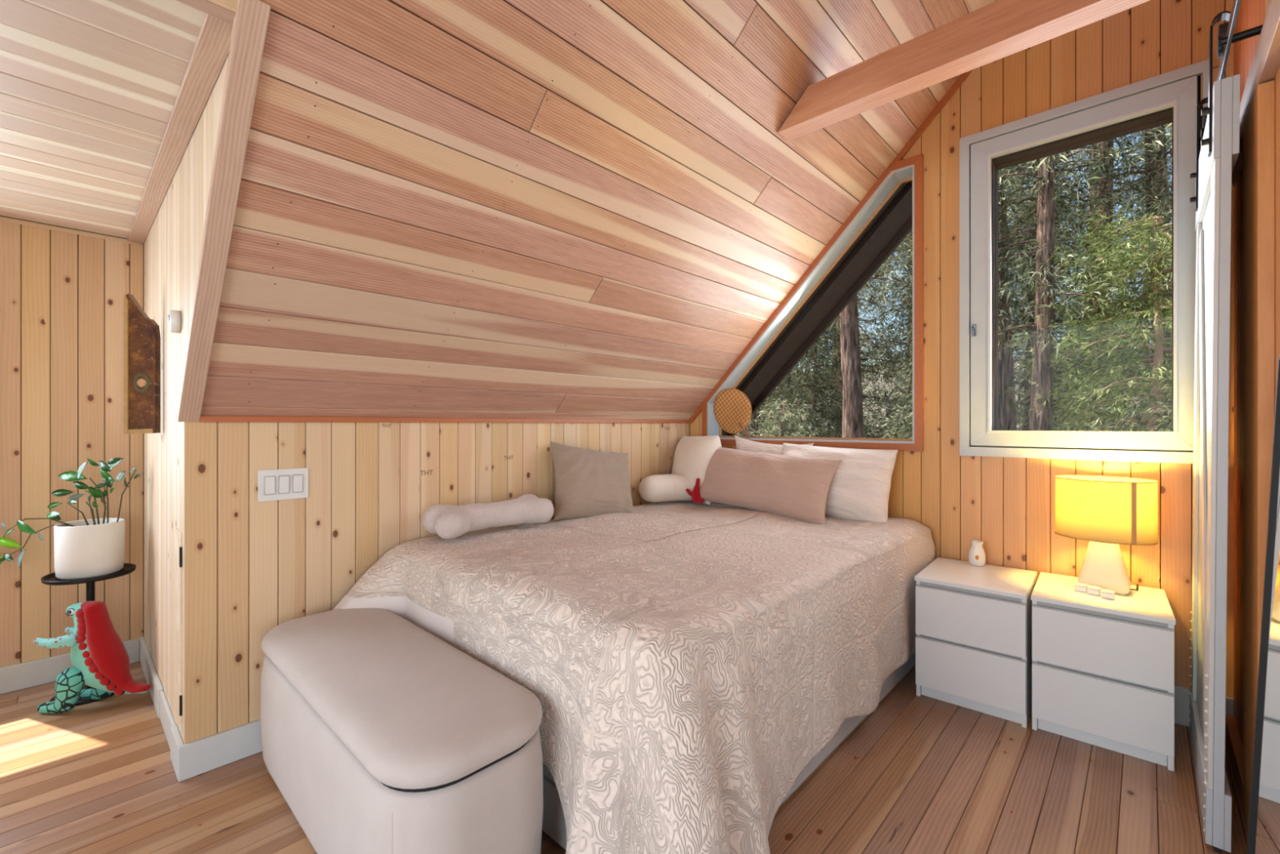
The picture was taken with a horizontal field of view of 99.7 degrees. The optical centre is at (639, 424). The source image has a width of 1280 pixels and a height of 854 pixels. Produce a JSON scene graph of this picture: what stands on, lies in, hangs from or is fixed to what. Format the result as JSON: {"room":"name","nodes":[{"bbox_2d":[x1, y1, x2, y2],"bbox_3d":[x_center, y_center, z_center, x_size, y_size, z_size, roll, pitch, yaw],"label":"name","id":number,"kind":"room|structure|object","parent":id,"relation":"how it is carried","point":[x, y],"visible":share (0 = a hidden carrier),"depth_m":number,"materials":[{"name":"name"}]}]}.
{"room":"attic bedroom","nodes":[
{"label":"attic bedroom","id":0,"kind":"room"},
{"bbox_2d":[0,215,143,667],"bbox_3d":[-3.241,0.163,2.120,0.050,2.315,2.105,0,0,43],"label":"wall","id":1,"kind":"structure","parent":0,"point":[62,294],"depth_m":2.58,"materials":[{"name":"brown wood"}]},
{"bbox_2d":[0,216,137,244],"bbox_3d":[-3.233,-0.933,2.099,0.012,0.020,1.885,0,0,43],"label":"trim","id":2,"kind":"structure","parent":1,"relation":"attached to","point":[2,218],"depth_m":2.59,"materials":[{"name":"brown wood"}]},
{"bbox_2d":[0,638,139,693],"bbox_3d":[-3.222,1.161,2.091,0.016,0.117,1.888,0,0,43],"label":"baseboard","id":3,"kind":"structure","parent":1,"relation":"attached to","point":[20,676],"depth_m":2.52,"materials":[{"name":"paint"}]},
{"bbox_2d":[0,0,205,238],"bbox_3d":[-2.434,-0.995,1.344,2.388,0.100,1.975,0,0,43],"label":"ceiling","id":4,"kind":"structure","parent":0,"point":[89,89],"depth_m":1.58,"materials":[{"name":"beige wood"}]},
{"bbox_2d":[143,53,228,743],"bbox_3d":[-2.398,0.138,1.272,2.340,2.365,2.059,0,0,43],"label":"wall","id":5,"kind":"structure","parent":0,"point":[172,245],"depth_m":2.09,"materials":[{"name":"brown wood"}]},
{"bbox_2d":[123,293,160,434],"bbox_3d":[-2.054,-0.247,2.232,0.112,0.575,0.040,0,0,-10],"label":"painted panel","id":6,"kind":"object","parent":5,"relation":"attached to","point":[141,334],"visible":1,"depth_m":2.22,"materials":[{"name":"paint"}]},
{"bbox_2d":[139,635,183,779],"bbox_3d":[-2.078,1.159,2.323,1.370,0.121,0.017,0,0,43],"label":"baseboard","id":7,"kind":"structure","parent":5,"relation":"attached to","point":[173,736],"depth_m":2.22,"materials":[{"name":"paint"}]},
{"bbox_2d":[168,310,181,333],"bbox_3d":[-1.656,-0.365,1.919,0.080,0.080,0.030,0,0,43],"label":"light switch","id":8,"kind":"object","parent":5,"relation":"attached to","point":[174,316],"visible":1,"depth_m":1.90,"materials":[{"name":"white plastic"}]},
{"bbox_2d":[128,13,232,243],"bbox_3d":[-1.772,-0.938,2.007,2.220,0.014,0.060,0,0,43],"label":"ceiling beam","id":9,"kind":"structure","parent":5,"relation":"attached to","point":[211,51],"depth_m":1.61,"materials":[{"name":"brown wood"}]},
{"bbox_2d":[176,0,235,24],"bbox_3d":[-1.578,-0.943,0.560,0.050,0.020,1.900,0,0,43],"label":"trim","id":10,"kind":"structure","parent":5,"relation":"attached to","point":[206,6],"depth_m":1.22,"materials":[{"name":"brown wood"}]},
{"bbox_2d":[207,0,238,13],"bbox_3d":[-1.524,-0.969,0.526,0.077,0.077,1.925,0,0,43],"label":"trim","id":11,"kind":"structure","parent":5,"relation":"attached to","point":[231,5],"depth_m":1.21,"materials":[{"name":"brown wood"}]},
{"bbox_2d":[177,0,271,422],"bbox_3d":[-1.221,-0.493,1.550,0.970,0.970,0.058,0,0,43],"label":"trim","id":12,"kind":"structure","parent":5,"relation":"attached to","point":[251,20],"depth_m":1.45,"materials":[{"name":"brown wood"}]},
{"bbox_2d":[184,422,689,743],"bbox_3d":[-1.600,0.623,1.919,0.121,1.395,5.614,0,0,43],"label":"wall","id":13,"kind":"structure","parent":0,"point":[252,567],"depth_m":2.14,"materials":[{"name":"brown wood"}]},
{"bbox_2d":[177,719,262,782],"bbox_3d":[-0.604,1.161,2.882,0.016,0.117,2.846,0,0,43],"label":"baseboard","id":14,"kind":"structure","parent":13,"relation":"attached to","point":[195,757],"depth_m":1.92,"materials":[{"name":"paint"}]},
{"bbox_2d":[257,467,308,502],"bbox_3d":[-1.365,0.231,2.072,0.014,0.118,0.166,0,0,43],"label":"light switch","id":15,"kind":"object","parent":13,"relation":"attached to","point":[284,483],"visible":1,"depth_m":2.07,"materials":[{"name":"white plastic"}]},
{"bbox_2d":[199,415,690,422],"bbox_3d":[-0.586,-0.019,2.904,0.012,0.022,2.789,0,0,43],"label":"trim","id":16,"kind":"structure","parent":13,"relation":"attached to","point":[203,418],"depth_m":2.41,"materials":[{"name":"red wood"}]},
{"bbox_2d":[200,0,997,419],"bbox_3d":[0.266,-1.742,0.116,5.170,3.490,5.734,0,0,43],"label":"ceiling","id":17,"kind":"structure","parent":0,"point":[513,209],"depth_m":1.99,"materials":[{"name":"brown wood"}]},
{"bbox_2d":[777,0,1150,141],"bbox_3d":[1.147,-1.335,1.896,1.413,0.140,0.100,0,0,43],"label":"beam","id":18,"kind":"structure","parent":17,"relation":"attached to","point":[997,30],"depth_m":1.91,"materials":[{"name":"brown wood"}]},
{"bbox_2d":[0,661,1248,853],"bbox_3d":[-0.156,1.280,0.704,6.590,0.120,6.014,0,0,43],"label":"floor","id":19,"kind":"structure","parent":0,"point":[922,774],"depth_m":1.78,"materials":[{"name":"brown wood"}]},
{"bbox_2d":[40,563,136,705],"bbox_3d":[-2.497,0.945,2.454,0.304,0.549,0.304,0,0,43],"label":"plant stand","id":20,"kind":"object","parent":19,"relation":"on","point":[51,579],"visible":0.23,"depth_m":2.39,"materials":[{"name":"black metal"}]},
{"bbox_2d":[0,457,142,580],"bbox_3d":[-2.584,0.416,2.412,0.591,0.529,0.226,0,0,-26],"label":"potted plant","id":21,"kind":"object","parent":20,"relation":"on","point":[86,548],"visible":0.99,"depth_m":2.40,"materials":[{"name":"green plant"}]},
{"bbox_2d":[40,563,136,585],"bbox_3d":[-2.497,0.679,2.454,0.304,0.019,0.304,0,0,43],"label":"tray","id":22,"kind":"object","parent":20,"relation":"on","point":[51,579],"depth_m":2.37,"materials":[{"name":"black metal"}]},
{"bbox_2d":[33,600,151,713],"bbox_3d":[-2.340,0.993,2.341,0.422,0.451,0.183,0,0,-9],"label":"toy","id":23,"kind":"object","parent":19,"relation":"on","point":[100,659],"visible":1,"depth_m":2.30,"materials":[{"name":"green fabric"}]},
{"bbox_2d":[260,608,543,853],"bbox_3d":[-0.802,0.967,1.689,1.266,0.498,0.440,0,0,43],"label":"storage bench","id":24,"kind":"object","parent":19,"relation":"on","point":[380,735],"visible":0.95,"depth_m":1.37,"materials":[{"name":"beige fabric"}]},
{"bbox_2d":[542,653,915,849],"bbox_3d":[0.207,0.869,2.576,1.550,0.678,2.126,0,0,43],"label":"bed","id":25,"kind":"object","parent":19,"relation":"on","point":[553,824],"visible":0.05,"depth_m":1.78,"materials":[{"name":"white fabric"}]},
{"bbox_2d":[550,440,633,519],"bbox_3d":[-0.259,0.335,3.023,0.572,0.483,0.273,0,0,-34],"label":"square cushion","id":26,"kind":"object","parent":25,"relation":"on","point":[588,482],"visible":0.9,"depth_m":2.92,"materials":[{"name":"beige fabric"}]},
{"bbox_2d":[332,500,935,853],"bbox_3d":[0.179,0.850,2.370,1.772,0.729,2.428,0,0,43],"label":"quilt","id":27,"kind":"object","parent":25,"relation":"on","point":[686,662],"visible":0.78,"depth_m":1.64,"materials":[{"name":"fabric"}]},
{"bbox_2d":[422,493,554,538],"bbox_3d":[-0.697,0.427,2.548,0.258,0.138,0.622,0,0,43],"label":"pillow","id":28,"kind":"object","parent":27,"relation":"on","point":[448,521],"visible":1,"depth_m":2.46,"materials":[{"name":"white fabric"}]},
{"bbox_2d":[638,435,721,504],"bbox_3d":[0.285,0.293,3.502,0.423,0.447,0.572,0,0,43],"label":"pillow","id":29,"kind":"object","parent":27,"relation":"on","point":[692,455],"visible":0.77,"depth_m":3.42,"materials":[{"name":"beige fabric"}]},
{"bbox_2d":[685,478,703,503],"bbox_3d":[0.349,0.415,3.385,0.123,0.158,0.054,0,0,43],"label":"plush toy","id":30,"kind":"object","parent":27,"relation":"on","point":[695,494],"visible":1,"depth_m":3.36,"materials":[{"name":"red fabric"}]},
{"bbox_2d":[690,447,841,524],"bbox_3d":[0.699,0.333,3.168,0.246,0.394,0.944,0,0,-42],"label":"lumbar cushion","id":31,"kind":"object","parent":27,"relation":"on","point":[795,486],"visible":0.85,"depth_m":3.01,"materials":[{"name":"fabric"}]},
{"bbox_2d":[782,442,897,522],"bbox_3d":[1.078,0.327,3.054,0.262,0.425,0.682,0,0,-41],"label":"bed pillow","id":32,"kind":"object","parent":27,"relation":"on","point":[860,487],"visible":0.5,"depth_m":2.87,"materials":[{"name":"white fabric"}]},
{"bbox_2d":[734,435,813,454],"bbox_3d":[0.805,0.290,3.399,0.587,0.433,0.123,0,0,39],"label":"pillow","id":33,"kind":"object","parent":32,"relation":"on","point":[744,444],"visible":0.19,"depth_m":3.43,"materials":[{"name":"white fabric"}]},
{"bbox_2d":[914,557,1036,728],"bbox_3d":[1.530,0.950,2.454,0.409,0.539,0.456,0,0,41],"label":"nightstand","id":34,"kind":"object","parent":19,"relation":"on","point":[974,623],"visible":0.96,"depth_m":2.29,"materials":[{"name":"white wood"}]},
{"bbox_2d":[968,540,986,566],"bbox_3d":[1.629,0.623,2.611,0.072,0.114,0.073,0,0,43],"label":"jar","id":35,"kind":"object","parent":34,"relation":"on","point":[976,554],"visible":1,"depth_m":2.59,"materials":[{"name":"white ceramic"}]},
{"bbox_2d":[1031,571,1175,771],"bbox_3d":[1.854,0.950,2.183,0.409,0.539,0.456,0,0,41],"label":"nightstand","id":36,"kind":"object","parent":19,"relation":"on","point":[1103,669],"visible":0.99,"depth_m":2.02,"materials":[{"name":"white wood"}]},
{"bbox_2d":[1074,582,1088,592],"bbox_3d":[1.799,0.665,2.199,0.031,0.030,0.039,0,0,-35],"label":"trinket box","id":37,"kind":"object","parent":36,"relation":"on","point":[1081,587],"visible":0.91,"depth_m":2.19,"materials":[{"name":"white ceramic"}]},
{"bbox_2d":[1087,585,1101,595],"bbox_3d":[1.815,0.665,2.157,0.031,0.030,0.039,0,0,-35],"label":"trinket box","id":38,"kind":"object","parent":36,"relation":"on","point":[1094,590],"visible":0.92,"depth_m":2.15,"materials":[{"name":"white ceramic"}]},
{"bbox_2d":[1054,475,1158,595],"bbox_3d":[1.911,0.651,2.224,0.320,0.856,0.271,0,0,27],"label":"table lamp","id":39,"kind":"object","parent":36,"relation":"on","point":[1108,512],"visible":0.98,"depth_m":2.15,"materials":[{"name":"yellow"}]},
{"bbox_2d":[1100,588,1115,599],"bbox_3d":[1.828,0.665,2.110,0.031,0.030,0.039,0,0,-35],"label":"trinket box","id":40,"kind":"object","parent":36,"relation":"on","point":[1105,593],"visible":1,"depth_m":2.10,"materials":[{"name":"white ceramic"}]},
{"bbox_2d":[1246,356,1279,853],"bbox_3d":[1.379,0.527,1.137,0.076,1.380,0.460,0,0,39],"label":"mirror","id":41,"kind":"object","parent":19,"relation":"on","point":[1264,827],"visible":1,"depth_m":1.28,"materials":[{"name":"clear glass"}]},
{"bbox_2d":[689,0,1233,697],"bbox_3d":[2.210,-1.042,2.265,5.070,4.725,0.100,0,0,43],"label":"wall","id":42,"kind":"structure","parent":0,"point":[1007,504],"depth_m":2.54,"materials":[{"name":"brown wood"}]},
{"bbox_2d":[702,153,923,451],"bbox_3d":[1.028,-0.641,3.406,1.438,1.571,0.190,0,0,43],"label":"window","id":43,"kind":"structure","parent":42,"relation":"in","point":[908,170],"depth_m":3.13,"materials":[{"name":"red wood"}]},
{"bbox_2d":[713,387,751,438],"bbox_3d":[0.628,-0.075,3.691,0.307,0.344,0.028,0,0,43],"label":"fan","id":44,"kind":"object","parent":43,"relation":"on","point":[732,409],"visible":1,"depth_m":3.68,"materials":[{"name":"orange wicker"}]},
{"bbox_2d":[724,182,912,435],"bbox_3d":[1.531,-1.320,3.405,4.220,4.450,0.616,0,0,43],"label":"roof overhang","id":45,"kind":"object","parent":42,"relation":"attached to","point":[894,223],"visible":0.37,"depth_m":3.73,"materials":[{"name":"brown wood"}]},
{"bbox_2d":[688,69,973,422],"bbox_3d":[1.575,-1.678,2.777,3.339,3.339,0.018,0,0,43],"label":"trim","id":46,"kind":"structure","parent":42,"relation":"attached to","point":[962,77],"depth_m":2.85,"materials":[{"name":"red wood"}]},
{"bbox_2d":[959,59,1208,463],"bbox_3d":[1.980,-0.655,2.481,0.900,1.650,0.219,0,0,43],"label":"window","id":47,"kind":"structure","parent":42,"relation":"in","point":[1172,96],"depth_m":2.46,"materials":[{"name":"paint"}]},
{"bbox_2d":[1173,684,1234,726],"bbox_3d":[1.921,1.142,2.455,1.050,0.154,0.016,0,0,43],"label":"baseboard","id":48,"kind":"structure","parent":42,"relation":"attached to","point":[1181,694],"depth_m":2.18,"materials":[{"name":"paint"}]},
{"bbox_2d":[1233,0,1279,745],"bbox_3d":[1.710,-0.880,1.388,0.100,4.400,1.864,0,0,43],"label":"wall","id":49,"kind":"structure","parent":0,"point":[1251,14],"depth_m":1.95,"materials":[{"name":"brown wood"}]},
{"bbox_2d":[1188,0,1262,853],"bbox_3d":[1.616,0.010,1.467,0.125,2.420,1.750,1,0,43],"label":"door","id":50,"kind":"structure","parent":49,"relation":"in","point":[1220,144],"depth_m":1.55,"materials":[{"name":"paint"}]},
{"bbox_2d":[1225,713,1243,813],"bbox_3d":[2.001,1.174,1.791,0.028,0.090,0.860,0,0,43],"label":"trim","id":51,"kind":"structure","parent":49,"relation":"attached to","point":[1234,746],"depth_m":1.89,"materials":[{"name":"brown wood"}]},
{"bbox_2d":[1231,0,1279,189],"bbox_3d":[1.686,-0.970,1.442,0.050,0.110,1.900,0,0,43],"label":"trim","id":52,"kind":"structure","parent":49,"relation":"attached to","point":[1265,64],"depth_m":1.41,"materials":[{"name":"brown wood"}]},
{"bbox_2d":[1243,80,1275,836],"bbox_3d":[1.771,0.154,1.548,0.030,2.130,0.300,0,0,43],"label":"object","id":53,"kind":"structure","parent":49,"relation":"attached to","point":[1259,130],"depth_m":1.48,"materials":[{"name":"black wood"}]},
{"label":"outside","id":54,"kind":"structure","parent":0,"visible":0},
{"bbox_2d":[760,347,1151,438],"bbox_3d":[17.087,-2.008,18.249,90.000,12.806,110.000,0,0,43],"label":"ground","id":55,"kind":"structure","parent":54,"point":[1015,363],"depth_m":40.68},
{"bbox_2d":[735,386,798,435],"bbox_3d":[1.539,-2.609,13.740,4.874,12.050,4.518,0,0,29],"label":"conifer tree","id":56,"kind":"object","parent":55,"relation":"on","point":[784,386],"visible":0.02,"depth_m":12.82,"materials":[{"name":"green plant"}]},
{"bbox_2d":[736,368,826,435],"bbox_3d":[3.187,-4.109,17.291,5.083,13.557,5.484,0,0,-15],"label":"conifer tree","id":57,"kind":"object","parent":55,"relation":"on","point":[800,368],"visible":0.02,"depth_m":17.26,"materials":[{"name":"green plant"}]},
{"bbox_2d":[747,395,823,437],"bbox_3d":[2.336,1.631,8.723,2.236,4.195,2.507,0,0,-19],"label":"conifer tree","id":58,"kind":"object","parent":55,"relation":"on","point":[782,424],"visible":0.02,"depth_m":8.85,"materials":[{"name":"green plant"}]},
{"bbox_2d":[735,328,862,437],"bbox_3d":[2.301,-2.361,11.211,4.518,12.050,4.874,0,0,-40],"label":"conifer tree","id":59,"kind":"object","parent":55,"relation":"on","point":[754,424],"visible":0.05,"depth_m":10.85,"materials":[{"name":"green plant"}]},
{"bbox_2d":[737,320,871,436],"bbox_3d":[4.186,-0.958,13.665,5.014,8.390,4.471,0,0,-10],"label":"conifer tree","id":60,"kind":"object","parent":55,"relation":"on","point":[793,371],"visible":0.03,"depth_m":13.51,"materials":[{"name":"green plant"}]},
{"bbox_2d":[758,315,878,437],"bbox_3d":[3.785,0.428,11.076,3.647,6.102,3.252,0,0,-44],"label":"conifer tree","id":61,"kind":"object","parent":55,"relation":"on","point":[816,391],"visible":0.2,"depth_m":10.82,"materials":[{"name":"green plant"}]},
{"bbox_2d":[760,231,912,438],"bbox_3d":[4.545,-3.542,11.925,5.083,13.557,5.484,0,0,-32],"label":"conifer tree","id":62,"kind":"object","parent":55,"relation":"on","point":[865,338],"visible":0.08,"depth_m":11.56,"materials":[{"name":"green plant"}]},
{"bbox_2d":[776,243,912,437],"bbox_3d":[5.939,-4.919,16.323,6.093,15.063,5.648,0,0,-19],"label":"conifer tree","id":63,"kind":"object","parent":55,"relation":"on","point":[876,280],"visible":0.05,"depth_m":15.82,"materials":[{"name":"green plant"}]},
{"bbox_2d":[791,280,906,433],"bbox_3d":[7.561,-6.418,20.653,6.212,16.569,6.702,0,0,-12],"label":"conifer tree","id":64,"kind":"object","parent":55,"relation":"on","point":[873,331],"visible":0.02,"depth_m":20.38,"materials":[{"name":"green plant"}]},
{"bbox_2d":[829,229,912,437],"bbox_3d":[3.640,-4.862,8.919,5.365,17.035,4.514,0,0,-31],"label":"conifer tree","id":65,"kind":"object","parent":55,"relation":"on","point":[851,379],"visible":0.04,"depth_m":9.12,"materials":[{"name":"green plant"}]},
{"bbox_2d":[857,235,912,419],"bbox_3d":[8.479,-6.245,17.141,5.365,17.035,4.514,0,0,31],"label":"conifer tree","id":66,"kind":"object","parent":55,"relation":"on","point":[909,235],"visible":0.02,"depth_m":17.46,"materials":[{"name":"green plant"}]},
{"bbox_2d":[877,352,912,439],"bbox_3d":[4.354,1.200,8.218,2.520,4.729,2.826,0,0,-11],"label":"conifer tree","id":67,"kind":"object","parent":55,"relation":"on","point":[904,422],"visible":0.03,"depth_m":8.17,"materials":[{"name":"green plant"}]},
{"bbox_2d":[835,242,1022,438],"bbox_3d":[5.772,-0.214,10.331,3.658,6.865,4.103,0,0,-42],"label":"conifer tree","id":68,"kind":"object","parent":55,"relation":"on","point":[909,282],"visible":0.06,"depth_m":10.71,"materials":[{"name":"green plant"}]},
{"bbox_2d":[817,185,1088,438],"bbox_3d":[7.016,-4.676,12.875,6.093,15.063,5.648,0,0,-11],"label":"conifer tree","id":69,"kind":"object","parent":55,"relation":"on","point":[1012,305],"visible":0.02,"depth_m":12.69,"materials":[{"name":"green plant"}]},
{"bbox_2d":[839,162,1101,353],"bbox_3d":[5.432,-3.905,9.594,3.837,14.479,4.561,0,0,-38],"label":"conifer tree","id":70,"kind":"object","parent":55,"relation":"on","point":[1028,180],"visible":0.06,"depth_m":8.90,"materials":[{"name":"green plant"}]},
{"bbox_2d":[893,155,1111,430],"bbox_3d":[9.981,-5.222,15.369,6.093,15.063,5.648,0,0,-2],"label":"conifer tree","id":71,"kind":"object","parent":55,"relation":"on","point":[1056,156],"visible":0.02,"depth_m":14.80,"materials":[{"name":"green plant"}]},
{"bbox_2d":[870,122,1172,431],"bbox_3d":[5.397,-3.329,7.715,3.611,13.628,4.292,0,0,4],"label":"conifer tree","id":72,"kind":"object","parent":55,"relation":"on","point":[1046,295],"visible":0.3,"depth_m":7.52,"materials":[{"name":"green plant"}]},
{"bbox_2d":[906,127,1172,431],"bbox_3d":[6.697,-4.885,9.404,4.288,16.183,5.097,0,0,13],"label":"conifer tree","id":73,"kind":"object","parent":55,"relation":"on","point":[1006,418],"visible":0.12,"depth_m":9.44,"materials":[{"name":"green plant"}]},
{"bbox_2d":[1005,137,1151,431],"bbox_3d":[9.299,-3.755,12.773,4.800,12.804,5.179,0,0,6],"label":"conifer tree","id":74,"kind":"object","parent":55,"relation":"on","point":[1083,153],"visible":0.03,"depth_m":12.46,"materials":[{"name":"green plant"}]},
{"bbox_2d":[1006,155,1151,431],"bbox_3d":[7.844,-1.173,10.782,5.014,8.390,4.471,0,0,-42],"label":"conifer tree","id":75,"kind":"object","parent":55,"relation":"on","point":[1023,375],"visible":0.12,"depth_m":10.68,"materials":[{"name":"green plant"}]},
{"bbox_2d":[1005,197,1172,431],"bbox_3d":[6.453,0.273,6.935,2.996,6.289,3.331,0,0,30],"label":"conifer tree","id":76,"kind":"object","parent":55,"relation":"on","point":[1157,365],"visible":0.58,"depth_m":6.98,"materials":[{"name":"green plant"}]},
{"bbox_2d":[1005,132,1172,431],"bbox_3d":[8.280,-4.603,10.048,4.829,15.331,4.063,0,0,-23],"label":"conifer tree","id":77,"kind":"object","parent":55,"relation":"on","point":[1133,166],"visible":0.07,"depth_m":9.67,"materials":[{"name":"green plant"}]},
{"bbox_2d":[1014,124,1172,431],"bbox_3d":[11.660,-2.355,11.777,5.926,9.916,5.284,0,0,19],"label":"conifer tree","id":78,"kind":"object","parent":55,"relation":"on","point":[1140,133],"visible":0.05,"depth_m":12.04,"materials":[{"name":"green plant"}]},
{"bbox_2d":[1016,128,1172,430],"bbox_3d":[12.668,-7.361,15.736,4.965,18.738,5.902,0,0,33],"label":"conifer tree","id":79,"kind":"object","parent":55,"relation":"on","point":[1094,152],"visible":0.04,"depth_m":15.40,"materials":[{"name":"green plant"}]},
{"bbox_2d":[1019,123,1172,431],"bbox_3d":[8.469,-5.356,8.290,4.514,17.035,5.365,0,0,42],"label":"conifer tree","id":80,"kind":"object","parent":55,"relation":"on","point":[1154,163],"visible":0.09,"depth_m":8.52,"materials":[{"name":"green plant"}]},
{"bbox_2d":[1056,124,1172,431],"bbox_3d":[7.463,-2.643,6.109,4.874,12.050,4.518,0,0,1],"label":"conifer tree","id":81,"kind":"object","parent":55,"relation":"on","point":[1159,428],"visible":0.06,"depth_m":6.68,"materials":[{"name":"green plant"}]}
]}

